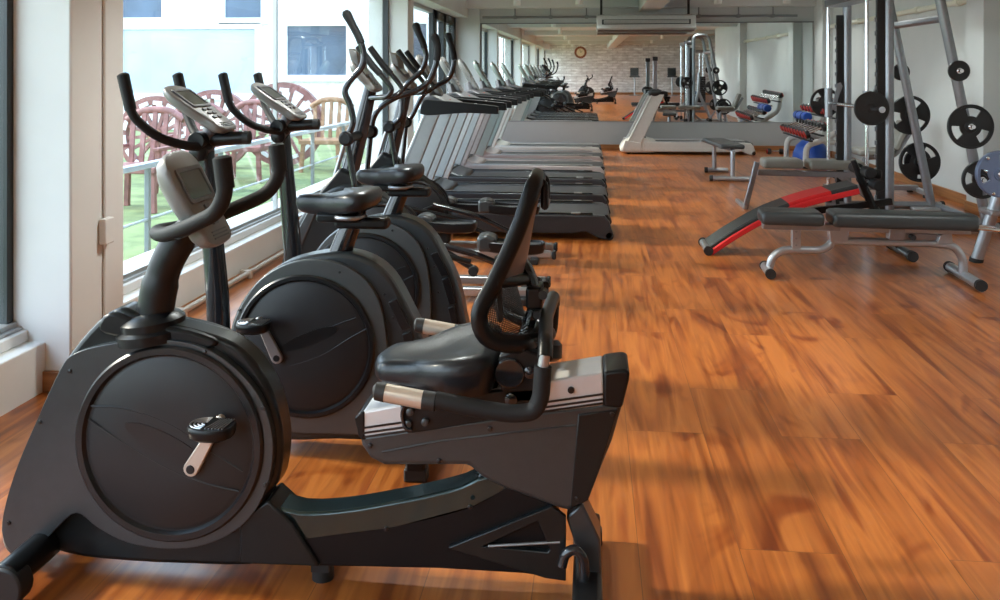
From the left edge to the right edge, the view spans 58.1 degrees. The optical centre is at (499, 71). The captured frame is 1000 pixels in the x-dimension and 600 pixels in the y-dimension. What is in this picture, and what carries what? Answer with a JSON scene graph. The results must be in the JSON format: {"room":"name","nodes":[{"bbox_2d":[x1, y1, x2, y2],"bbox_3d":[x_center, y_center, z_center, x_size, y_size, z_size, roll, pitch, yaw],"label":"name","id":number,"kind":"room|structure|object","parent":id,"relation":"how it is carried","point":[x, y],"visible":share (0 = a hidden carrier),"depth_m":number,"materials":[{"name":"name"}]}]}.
{"room":"gym","nodes":[
{"label":"gym","id":0,"kind":"room"},
{"bbox_2d":[0,163,371,416],"bbox_3d":[-2.556,1.317,0.513,0.410,0.365,32.500,0,0,6],"label":"window sill","id":1,"kind":"structure","parent":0,"point":[22,361],"depth_m":5.36,"materials":[{"name":"paint"}]},
{"bbox_2d":[0,0,21,338],"bbox_3d":[-2.513,0.068,0.372,0.085,2.135,7.230,0,0,6],"label":"window","id":2,"kind":"structure","parent":1,"relation":"in","point":[8,327],"depth_m":3.93,"materials":[{"name":"metal"}]},
{"bbox_2d":[42,370,58,391],"bbox_3d":[-2.113,1.355,4.182,0.545,0.090,0.470,0,0,6],"label":"baseboard","id":3,"kind":"structure","parent":1,"relation":"attached to","point":[48,377],"depth_m":3.93,"materials":[{"name":"brown wood"}]},
{"bbox_2d":[13,0,122,370],"bbox_3d":[-2.110,0.040,4.191,0.510,2.720,0.450,0,0,6],"label":"pillar","id":4,"kind":"structure","parent":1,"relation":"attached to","point":[58,44],"depth_m":3.96,"materials":[{"name":"paint"}]},
{"bbox_2d":[99,0,113,315],"bbox_3d":[-1.835,0.000,4.198,0.035,2.600,0.080,0,0,6],"label":"conduit","id":5,"kind":"object","parent":1,"relation":"attached to","point":[106,224],"visible":0.94,"depth_m":4.19,"materials":[{"name":"paint"}]},
{"bbox_2d":[123,0,388,283],"bbox_3d":[-1.755,0.068,7.809,0.090,2.135,6.820,0,0,6],"label":"window","id":6,"kind":"structure","parent":1,"relation":"in","point":[139,270],"depth_m":7.26,"materials":[{"name":"metal"}]},
{"bbox_2d":[368,0,413,162],"bbox_3d":[-1.375,0.040,11.374,0.510,2.720,0.350,0,0,6],"label":"trim","id":7,"kind":"structure","parent":1,"relation":"attached to","point":[401,12],"depth_m":11.21,"materials":[{"name":"paint"}]},
{"bbox_2d":[414,2,433,68],"bbox_3d":[-1.228,0.068,12.967,0.090,2.135,2.850,0,0,6],"label":"window","id":8,"kind":"structure","parent":1,"relation":"in","point":[430,11],"depth_m":14.34,"materials":[{"name":"metal"}]},
{"bbox_2d":[434,9,455,93],"bbox_3d":[-0.948,0.100,15.502,0.162,2.200,2.250,0,0,6],"label":"window","id":9,"kind":"structure","parent":1,"relation":"in","point":[443,19],"depth_m":15.29,"materials":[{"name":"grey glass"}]},
{"bbox_2d":[181,249,283,306],"bbox_3d":[-1.597,1.385,7.803,0.015,0.030,6.800,0,0,6],"label":"baseboard","id":10,"kind":"structure","parent":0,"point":[202,295],"depth_m":6.04,"materials":[{"name":"brown wood"}]},
{"bbox_2d":[0,149,999,599],"bbox_3d":[2.413,1.500,0.005,10.400,0.200,32.900,0,0,6],"label":"floor","id":11,"kind":"structure","parent":0,"point":[827,427],"depth_m":3.52,"materials":[{"name":"laminate"}]},
{"bbox_2d":[175,250,283,316],"bbox_3d":[-1.553,1.370,7.748,0.085,0.060,6.700,0,0,6],"label":"conduit","id":12,"kind":"object","parent":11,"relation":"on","point":[244,273],"visible":0.22,"depth_m":6.02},
{"bbox_2d":[117,72,428,482],"bbox_3d":[-0.768,0.700,3.364,1.136,1.399,0.540,0,0,6],"label":"bike","id":13,"kind":"object","parent":11,"relation":"on","point":[323,319],"visible":0.8,"depth_m":3.27,"materials":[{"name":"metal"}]},
{"bbox_2d":[388,299,410,329],"bbox_3d":[-0.364,0.878,3.261,0.082,0.110,0.014,0,0,6],"label":"vent","id":14,"kind":"object","parent":13,"relation":"attached to","point":[399,311],"depth_m":3.26,"materials":[{"name":"black plastic"}]},
{"bbox_2d":[0,143,629,599],"bbox_3d":[-0.527,0.829,2.531,1.762,1.234,0.589,0,0,7],"label":"bike","id":15,"kind":"object","parent":11,"relation":"on","point":[165,434],"visible":1,"depth_m":2.44,"materials":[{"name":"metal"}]},
{"bbox_2d":[218,72,469,336],"bbox_3d":[-0.681,0.700,4.219,1.136,1.399,0.540,0,0,6],"label":"bike","id":16,"kind":"object","parent":11,"relation":"on","point":[410,244],"visible":0.48,"depth_m":4.13,"materials":[{"name":"black plastic"}]},
{"bbox_2d":[431,252,447,275],"bbox_3d":[-0.276,0.878,4.116,0.082,0.110,0.014,0,0,6],"label":"vent","id":17,"kind":"object","parent":16,"relation":"attached to","point":[439,261],"depth_m":4.12,"materials":[{"name":"black plastic"}]},
{"bbox_2d":[442,277,456,304],"bbox_3d":[-0.232,1.000,4.112,0.068,0.125,0.014,0,0,6],"label":"vent","id":18,"kind":"object","parent":16,"relation":"attached to","point":[449,284],"depth_m":4.11,"materials":[{"name":"black plastic"}]},
{"bbox_2d":[448,306,458,323],"bbox_3d":[-0.209,1.133,4.109,0.057,0.132,0.014,0,0,6],"label":"vent","id":19,"kind":"object","parent":16,"relation":"attached to","point":[453,311],"depth_m":4.10,"materials":[{"name":"black plastic"}]},
{"bbox_2d":[282,9,550,305],"bbox_3d":[-0.539,0.511,5.684,1.704,1.777,0.680,0,0,6],"label":"elliptical trainer","id":20,"kind":"object","parent":11,"relation":"on","point":[362,126],"visible":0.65,"depth_m":5.66,"materials":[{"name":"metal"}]},
{"bbox_2d":[370,22,557,264],"bbox_3d":[-0.422,0.518,6.828,1.704,1.763,0.680,0,0,6],"label":"elliptical trainer","id":21,"kind":"object","parent":11,"relation":"on","point":[437,203],"visible":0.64,"depth_m":6.74,"materials":[{"name":"metal"}]},
{"bbox_2d":[404,55,613,239],"bbox_3d":[-0.119,0.622,7.984,2.219,1.555,0.822,0,0,6],"label":"treadmill","id":22,"kind":"object","parent":11,"relation":"on","point":[437,108],"visible":0.58,"depth_m":7.62,"materials":[{"name":"black plastic"}]},
{"bbox_2d":[428,57,610,213],"bbox_3d":[0.009,0.622,9.237,2.219,1.555,0.822,0,0,6],"label":"treadmill","id":23,"kind":"object","parent":11,"relation":"on","point":[494,190],"visible":0.59,"depth_m":9.19,"materials":[{"name":"black plastic"}]},
{"bbox_2d":[433,176,457,190],"bbox_3d":[-0.775,1.240,9.317,0.643,0.264,0.780,0,0,6],"label":"hood","id":24,"kind":"object","parent":23,"relation":"attached to","point":[448,185],"depth_m":9.37,"materials":[{"name":"black plastic"}]},
{"bbox_2d":[443,59,607,195],"bbox_3d":[0.140,0.622,10.520,2.219,1.555,0.822,0,0,6],"label":"treadmill","id":25,"kind":"object","parent":11,"relation":"on","point":[455,171],"visible":0.58,"depth_m":10.45,"materials":[{"name":"black plastic"}]},
{"bbox_2d":[449,164,473,176],"bbox_3d":[-0.644,1.240,10.600,0.643,0.264,0.780,0,0,6],"label":"hood","id":26,"kind":"object","parent":25,"relation":"attached to","point":[457,170],"depth_m":10.45,"materials":[{"name":"black plastic"}]},
{"bbox_2d":[461,60,605,180],"bbox_3d":[0.276,0.622,11.853,2.219,1.555,0.822,0,0,6],"label":"treadmill","id":27,"kind":"object","parent":11,"relation":"on","point":[470,160],"visible":0.61,"depth_m":11.78,"materials":[{"name":"metal"}]},
{"bbox_2d":[465,154,486,164],"bbox_3d":[-0.507,1.240,11.934,0.643,0.264,0.780,0,0,6],"label":"hood","id":28,"kind":"object","parent":27,"relation":"attached to","point":[471,159],"depth_m":11.75,"materials":[{"name":"black plastic"}]},
{"bbox_2d":[475,62,604,169],"bbox_3d":[0.452,0.622,13.223,2.149,1.555,0.822,0,0,6],"label":"treadmill","id":29,"kind":"object","parent":11,"relation":"on","point":[484,150],"visible":0.59,"depth_m":12.89,"materials":[{"name":"metal"}]},
{"bbox_2d":[484,146,501,154],"bbox_3d":[-0.297,1.240,13.299,0.643,0.264,0.780,0,0,6],"label":"hood","id":30,"kind":"object","parent":29,"relation":"attached to","point":[488,150],"depth_m":13.11,"materials":[{"name":"black plastic"}]},
{"bbox_2d":[491,63,602,157],"bbox_3d":[0.604,0.622,14.715,2.149,1.555,0.822,0,0,6],"label":"treadmill","id":31,"kind":"object","parent":11,"relation":"on","point":[498,143],"visible":0.56,"depth_m":14.43,"materials":[{"name":"beige plastic"}]},
{"bbox_2d":[495,138,510,145],"bbox_3d":[-0.145,1.240,14.791,0.643,0.264,0.780,0,0,6],"label":"hood","id":32,"kind":"object","parent":31,"relation":"attached to","point":[498,141],"depth_m":14.60,"materials":[{"name":"beige plastic"}]},
{"bbox_2d":[619,57,755,154],"bbox_3d":[3.207,0.570,15.570,2.254,1.660,0.791,0,0,6],"label":"treadmill","id":33,"kind":"object","parent":11,"relation":"on","point":[636,141],"visible":0.97,"depth_m":15.27,"materials":[{"name":"beige plastic"}]},
{"bbox_2d":[619,136,654,152],"bbox_3d":[2.407,1.240,15.661,0.643,0.264,0.730,0,0,6],"label":"hood","id":34,"kind":"object","parent":33,"relation":"attached to","point":[634,144],"depth_m":15.29,"materials":[{"name":"beige plastic"}]},
{"bbox_2d":[702,138,749,181],"bbox_3d":[3.022,1.164,12.066,0.553,0.481,1.232,0,0,6],"label":"bench","id":35,"kind":"object","parent":11,"relation":"on","point":[722,143],"visible":1,"depth_m":11.53,"materials":[{"name":"metal"}]},
{"bbox_2d":[766,148,783,153],"bbox_3d":[4.679,1.350,15.303,0.288,0.100,0.100,0,0,6],"label":"dumbbell","id":36,"kind":"object","parent":11,"relation":"on","point":[768,151],"visible":0.97,"depth_m":15.28,"materials":[{"name":"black metal"}]},
{"bbox_2d":[735,157,864,208],"bbox_3d":[3.179,1.147,9.278,1.436,0.517,0.552,0,0,12],"label":"bench","id":37,"kind":"object","parent":11,"relation":"on","point":[774,163],"visible":0.66,"depth_m":9.17,"materials":[{"name":"leather"}]},
{"bbox_2d":[698,159,918,261],"bbox_3d":[2.338,1.044,6.948,1.542,0.749,0.510,0,0,6],"label":"bench","id":38,"kind":"object","parent":11,"relation":"on","point":[866,176],"visible":0.91,"depth_m":6.88,"materials":[{"name":"red leather"}]},
{"bbox_2d":[783,113,835,168],"bbox_3d":[4.826,0.937,13.781,0.740,0.925,1.800,0,0,6],"label":"dumbbell rack","id":39,"kind":"object","parent":11,"relation":"on","point":[820,139],"visible":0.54,"depth_m":13.05,"materials":[{"name":"silver metal"}]},
{"bbox_2d":[780,118,797,130],"bbox_3d":[4.719,0.845,14.596,0.350,0.226,0.112,0,0,6],"label":"dumbbell","id":40,"kind":"object","parent":39,"relation":"on","point":[796,119],"visible":0.45,"depth_m":14.58,"materials":[{"name":"silver metal"}]},
{"bbox_2d":[782,118,800,131],"bbox_3d":[4.698,0.845,14.397,0.351,0.230,0.116,0,0,6],"label":"dumbbell","id":41,"kind":"object","parent":39,"relation":"on","point":[799,119],"visible":0.44,"depth_m":14.38,"materials":[{"name":"silver metal"}]},
{"bbox_2d":[785,119,803,132],"bbox_3d":[4.678,0.845,14.198,0.352,0.233,0.120,0,0,6],"label":"dumbbell","id":42,"kind":"object","parent":39,"relation":"on","point":[802,120],"visible":0.53,"depth_m":14.18,"materials":[{"name":"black metal"}]},
{"bbox_2d":[788,119,808,133],"bbox_3d":[4.658,0.845,13.999,0.354,0.236,0.124,0,0,6],"label":"dumbbell","id":43,"kind":"object","parent":39,"relation":"on","point":[805,120],"visible":0.52,"depth_m":13.98,"materials":[{"name":"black metal"}]},
{"bbox_2d":[790,119,811,134],"bbox_3d":[4.637,0.845,13.800,0.355,0.239,0.128,0,0,6],"label":"dumbbell","id":44,"kind":"object","parent":39,"relation":"on","point":[808,121],"visible":0.55,"depth_m":13.78,"materials":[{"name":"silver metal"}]},
{"bbox_2d":[793,111,811,119],"bbox_3d":[4.855,0.705,14.456,0.155,0.155,0.750,0,0,6],"label":"rolled mat","id":45,"kind":"object","parent":39,"relation":"on","point":[796,114],"visible":0.78,"depth_m":14.22,"materials":[{"name":"blue plastic"}]},
{"bbox_2d":[793,120,814,135],"bbox_3d":[4.617,0.845,13.601,0.357,0.242,0.132,0,0,6],"label":"dumbbell","id":46,"kind":"object","parent":39,"relation":"on","point":[812,121],"visible":0.46,"depth_m":13.58,"materials":[{"name":"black metal"}]},
{"bbox_2d":[796,121,818,136],"bbox_3d":[4.597,0.845,13.402,0.358,0.245,0.136,0,0,6],"label":"dumbbell","id":47,"kind":"object","parent":39,"relation":"on","point":[814,122],"visible":0.53,"depth_m":13.39,"materials":[{"name":"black metal"}]},
{"bbox_2d":[799,121,821,137],"bbox_3d":[4.576,0.845,13.203,0.360,0.248,0.140,0,0,6],"label":"dumbbell","id":48,"kind":"object","parent":39,"relation":"on","point":[819,122],"visible":0.57,"depth_m":13.19,"materials":[{"name":"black metal"}]},
{"bbox_2d":[802,122,826,138],"bbox_3d":[4.556,0.845,13.004,0.361,0.252,0.144,0,0,6],"label":"dumbbell","id":49,"kind":"object","parent":39,"relation":"on","point":[823,125],"visible":0.92,"depth_m":12.97,"materials":[{"name":"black metal"}]},
{"bbox_2d":[792,137,826,159],"bbox_3d":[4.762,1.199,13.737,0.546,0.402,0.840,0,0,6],"label":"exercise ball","id":50,"kind":"object","parent":11,"relation":"on","point":[819,151],"visible":0.58,"depth_m":13.43,"materials":[{"name":"blue plastic"}]},
{"bbox_2d":[823,120,924,197],"bbox_3d":[4.296,0.977,10.317,1.020,0.846,0.600,0,0,6],"label":"machine","id":51,"kind":"object","parent":11,"relation":"on","point":[900,139],"visible":0.3,"depth_m":10.25,"materials":[{"name":"metal"}]},
{"bbox_2d":[757,207,999,291],"bbox_3d":[2.551,1.166,6.080,1.551,0.458,0.595,0,0,8],"label":"bench","id":52,"kind":"object","parent":11,"relation":"on","point":[905,228],"visible":1,"depth_m":6.02,"materials":[{"name":"leather"}]},
{"bbox_2d":[825,0,999,232],"bbox_3d":[3.835,0.229,8.504,1.170,2.343,1.600,0,0,6],"label":"machine","id":53,"kind":"object","parent":11,"relation":"on","point":[887,33],"visible":0.75,"depth_m":8.55,"materials":[{"name":"metal"}]},
{"bbox_2d":[816,82,885,124],"bbox_3d":[3.338,0.285,8.555,0.168,0.359,2.140,0,0,6],"label":"barbell","id":54,"kind":"object","parent":53,"relation":"attached to","point":[829,105],"visible":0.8,"depth_m":9.15,"materials":[{"name":"silver metal"}]},
{"bbox_2d":[810,88,835,116],"bbox_3d":[3.372,0.315,9.335,0.300,0.300,0.042,0,0,6],"label":"weight plate","id":55,"kind":"object","parent":54,"relation":"attached to","point":[816,106],"visible":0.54,"depth_m":9.33,"materials":[{"name":"metal"}]},
{"bbox_2d":[854,91,889,124],"bbox_3d":[3.213,0.315,7.784,0.294,0.294,0.042,0,0,6],"label":"weight plate","id":56,"kind":"object","parent":54,"relation":"attached to","point":[862,104],"visible":0.87,"depth_m":7.77,"materials":[{"name":"metal"}]},
{"bbox_2d":[894,64,909,79],"bbox_3d":[4.104,0.000,9.215,0.174,0.174,0.042,0,0,6],"label":"weight plate","id":57,"kind":"object","parent":53,"relation":"on","point":[896,74],"visible":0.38,"depth_m":9.21,"materials":[{"name":"metal"}]},
{"bbox_2d":[894,96,930,134],"bbox_3d":[4.192,0.440,9.207,0.400,0.400,0.042,0,0,6],"label":"weight plate","id":58,"kind":"object","parent":53,"relation":"on","point":[923,111],"visible":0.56,"depth_m":9.20,"materials":[{"name":"metal"}]},
{"bbox_2d":[903,151,930,174],"bbox_3d":[4.293,0.920,9.256,0.270,0.270,0.042,0,0,6],"label":"weight plate","id":59,"kind":"object","parent":53,"relation":"on","point":[907,156],"visible":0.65,"depth_m":9.25,"materials":[{"name":"metal"}]},
{"bbox_2d":[898,142,940,181],"bbox_3d":[4.287,0.920,9.197,0.410,0.410,0.042,0,0,6],"label":"weight plate","id":60,"kind":"object","parent":53,"relation":"on","point":[910,170],"visible":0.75,"depth_m":9.19,"materials":[{"name":"metal"}]},
{"bbox_2d":[947,60,969,80],"bbox_3d":[3.953,-0.010,7.753,0.180,0.180,0.042,0,0,6],"label":"weight plate","id":61,"kind":"object","parent":53,"relation":"on","point":[953,73],"visible":0.99,"depth_m":7.74,"materials":[{"name":"metal"}]},
{"bbox_2d":[947,104,993,148],"bbox_3d":[4.048,0.470,7.744,0.384,0.384,0.042,0,0,6],"label":"weight plate","id":62,"kind":"object","parent":53,"relation":"on","point":[959,117],"visible":0.99,"depth_m":7.73,"materials":[{"name":"metal"}]},
{"bbox_2d":[961,160,990,198],"bbox_3d":[4.139,0.925,7.734,0.330,0.330,0.042,0,0,6],"label":"weight plate","id":63,"kind":"object","parent":53,"relation":"on","point":[972,189],"visible":0.56,"depth_m":7.73,"materials":[{"name":"metal"}]},
{"bbox_2d":[969,170,999,262],"bbox_3d":[3.764,0.743,6.444,0.643,1.349,0.440,0,0,6],"label":"plate stand","id":64,"kind":"object","parent":11,"relation":"on","point":[992,212],"visible":0.76,"depth_m":6.57,"materials":[{"name":"metal"}]},
{"bbox_2d":[975,150,999,197],"bbox_3d":[3.516,0.717,6.327,0.330,0.330,0.060,0,0,6],"label":"weight plate","id":65,"kind":"object","parent":64,"relation":"on","point":[990,162],"visible":1,"depth_m":6.32,"materials":[{"name":"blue metal"}]},
{"bbox_2d":[446,7,812,145],"bbox_3d":[4.074,0.040,16.255,10.400,2.720,0.230,0,0,6],"label":"wall","id":66,"kind":"structure","parent":0,"point":[758,134],"depth_m":16.32,"materials":[{"name":"paint"}]},
{"bbox_2d":[414,0,467,17],"bbox_3d":[-2.496,-1.160,0.506,0.530,0.320,32.500,0,0,6],"label":"trim","id":67,"kind":"structure","parent":66,"relation":"attached to","point":[454,8],"depth_m":14.63,"materials":[{"name":"white paint"}]},
{"bbox_2d":[456,9,479,90],"bbox_3d":[-0.590,0.040,16.596,0.450,2.720,0.100,0,0,6],"label":"trim","id":68,"kind":"structure","parent":66,"relation":"attached to","point":[467,29],"depth_m":16.55,"materials":[{"name":"white paint"}]},
{"bbox_2d":[482,7,797,18],"bbox_3d":[2.477,-1.065,16.262,5.620,0.190,0.140,0,0,6],"label":"pipe","id":69,"kind":"object","parent":66,"relation":"attached to","point":[698,15],"visible":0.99,"depth_m":16.29,"materials":[{"name":"grey metal"}]},
{"bbox_2d":[466,0,815,8],"bbox_3d":[2.368,-1.245,16.183,6.420,0.170,0.320,0,0,6],"label":"trim","id":70,"kind":"structure","parent":66,"relation":"attached to","point":[470,4],"depth_m":16.07,"materials":[{"name":"paint"}]},
{"bbox_2d":[480,21,813,122],"bbox_3d":[2.606,0.005,16.298,5.970,1.810,0.045,0,0,6],"label":"wall mirror","id":71,"kind":"object","parent":66,"relation":"attached to","point":[715,72],"visible":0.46,"depth_m":16.27,"materials":[{"name":"clear glass"}]},
{"bbox_2d":[600,144,794,150],"bbox_3d":[2.529,1.357,16.287,6.120,0.085,0.020,0,0,6],"label":"baseboard","id":72,"kind":"structure","parent":66,"relation":"attached to","point":[603,146],"depth_m":16.06,"materials":[{"name":"brown wood"}]},
{"bbox_2d":[639,0,669,11],"bbox_3d":[0.995,-1.200,-0.051,0.350,0.260,32.100,0,0,6],"label":"trim","id":73,"kind":"structure","parent":0,"point":[644,5],"depth_m":14.48,"materials":[{"name":"white paint"}]},
{"bbox_2d":[813,0,965,193],"bbox_3d":[6.653,0.040,9.422,3.480,2.720,12.900,0,0,6],"label":"wall","id":74,"kind":"structure","parent":0,"point":[923,45],"depth_m":10.70,"materials":[{"name":"white paint"}]},
{"bbox_2d":[816,0,832,150],"bbox_3d":[5.386,0.040,14.930,0.180,2.720,0.400,0,0,6],"label":"trim","id":75,"kind":"structure","parent":74,"relation":"attached to","point":[821,10],"depth_m":14.74,"materials":[{"name":"white paint"}]},
{"bbox_2d":[830,0,965,28],"bbox_3d":[5.110,-0.740,11.892,0.092,0.084,5.700,0,0,6],"label":"pipe","id":76,"kind":"object","parent":74,"relation":"attached to","point":[919,9],"visible":0.66,"depth_m":10.70,"materials":[{"name":"white metal"}]},
{"bbox_2d":[832,151,999,217],"bbox_3d":[4.827,1.345,9.579,0.185,0.110,12.840,0,0,6],"label":"baseboard","id":77,"kind":"structure","parent":74,"relation":"attached to","point":[950,194],"depth_m":9.98,"materials":[{"name":"brown wood"}]},
{"bbox_2d":[966,0,999,203],"bbox_3d":[4.766,0.040,8.861,0.180,2.720,0.400,0,0,6],"label":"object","id":78,"kind":"structure","parent":74,"relation":"attached to","point":[982,16],"depth_m":8.67,"materials":[{"name":"white paint"}]},
{"bbox_3d":[2.413,-1.420,0.005,10.400,0.200,32.900,0,0,6],"label":"ceiling","id":79,"kind":"structure","parent":0,"visible":0},
{"bbox_2d":[513,0,520,5],"bbox_3d":[0.288,-1.225,15.250,0.124,0.190,0.124,0,0,6],"label":"ceiling spotlight","id":80,"kind":"object","parent":79,"relation":"attached to","point":[515,2],"visible":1,"depth_m":15.21,"materials":[{"name":"white plastic"}]},
{"bbox_2d":[575,0,582,4],"bbox_3d":[1.329,-1.225,15.143,0.124,0.190,0.124,0,0,6],"label":"ceiling spotlight","id":81,"kind":"object","parent":79,"relation":"attached to","point":[577,2],"visible":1,"depth_m":15.09,"materials":[{"name":"white plastic"}]},
{"bbox_2d":[596,0,695,32],"bbox_3d":[2.528,-1.012,15.685,1.680,0.615,0.678,0,0,6],"label":"air conditioner","id":82,"kind":"object","parent":79,"relation":"hanging from","point":[653,22],"visible":1,"depth_m":15.38,"materials":[{"name":"white plastic"}]},
{"bbox_2d":[598,30,694,32],"bbox_3d":[2.531,-0.714,15.714,1.640,0.017,0.580,0,0,6],"label":"drip tray","id":83,"kind":"object","parent":82,"relation":"on","point":[599,31],"depth_m":15.66,"materials":[{"name":"white plastic"}]},
{"bbox_2d":[714,0,721,3],"bbox_3d":[3.611,-1.225,14.910,0.124,0.190,0.124,0,0,6],"label":"ceiling spotlight","id":84,"kind":"object","parent":79,"relation":"attached to","point":[715,1],"visible":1,"depth_m":14.86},
{"label":"outside","id":85,"kind":"structure","parent":0,"visible":0},
{"bbox_2d":[123,129,415,260],"bbox_3d":[-13.614,1.675,8.428,23.200,0.150,54.000,0,0,6],"label":"ground","id":86,"kind":"structure","parent":85,"point":[133,236],"depth_m":12.91,"materials":[{"name":"green plant"}]},
{"bbox_2d":[123,106,184,213],"bbox_3d":[-4.186,1.007,10.544,0.763,1.192,0.768,0,0,6],"label":"garden chair","id":87,"kind":"object","parent":86,"relation":"on","point":[159,152],"visible":0.47,"depth_m":10.79,"materials":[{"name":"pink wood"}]},
{"bbox_2d":[123,96,185,161],"bbox_3d":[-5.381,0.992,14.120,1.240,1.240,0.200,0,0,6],"label":"garden chair","id":88,"kind":"object","parent":86,"relation":"on","point":[151,100],"visible":0.24,"depth_m":14.09,"materials":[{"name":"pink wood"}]},
{"bbox_2d":[149,102,225,193],"bbox_3d":[-4.198,1.007,12.154,0.763,1.192,0.768,0,0,6],"label":"garden chair","id":89,"kind":"object","parent":86,"relation":"on","point":[222,111],"visible":0.17,"depth_m":12.41,"materials":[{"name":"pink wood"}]},
{"bbox_2d":[181,89,252,161],"bbox_3d":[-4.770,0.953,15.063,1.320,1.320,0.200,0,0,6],"label":"garden chair","id":90,"kind":"object","parent":86,"relation":"on","point":[208,94],"visible":0.12,"depth_m":15.01,"materials":[{"name":"pink plastic"}]},
{"bbox_2d":[217,99,272,181],"bbox_3d":[-3.733,1.007,13.312,0.763,1.192,0.768,0,0,6],"label":"garden chair","id":91,"kind":"object","parent":86,"relation":"on","point":[258,149],"visible":0.27,"depth_m":13.51,"materials":[{"name":"pink plastic"}]},
{"bbox_2d":[123,107,419,252],"bbox_3d":[-2.310,1.167,12.801,0.080,0.865,23.000,0,0,6],"label":"terrace railing","id":92,"kind":"object","parent":86,"relation":"on","point":[146,166],"visible":0.22,"depth_m":8.63,"materials":[{"name":"white metal"}]},
{"bbox_2d":[123,0,437,130],"bbox_3d":[-11.315,-1.500,28.247,19.743,6.200,6.100,0,0,6],"label":"building","id":93,"kind":"structure","parent":86,"relation":"on","point":[201,40],"depth_m":24.81,"materials":[{"name":"white paint"}]},
{"bbox_2d":[241,82,320,164],"bbox_3d":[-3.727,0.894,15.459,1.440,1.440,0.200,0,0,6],"label":"garden chair","id":94,"kind":"object","parent":86,"relation":"on","point":[303,93],"visible":0.24,"depth_m":15.38,"materials":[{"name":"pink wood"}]},
{"bbox_2d":[298,97,353,172],"bbox_3d":[-2.825,1.007,14.627,0.763,1.192,0.768,0,0,6],"label":"garden chair","id":95,"kind":"object","parent":86,"relation":"on","point":[321,140],"visible":0.56,"depth_m":14.85,"materials":[{"name":"beige plastic"}]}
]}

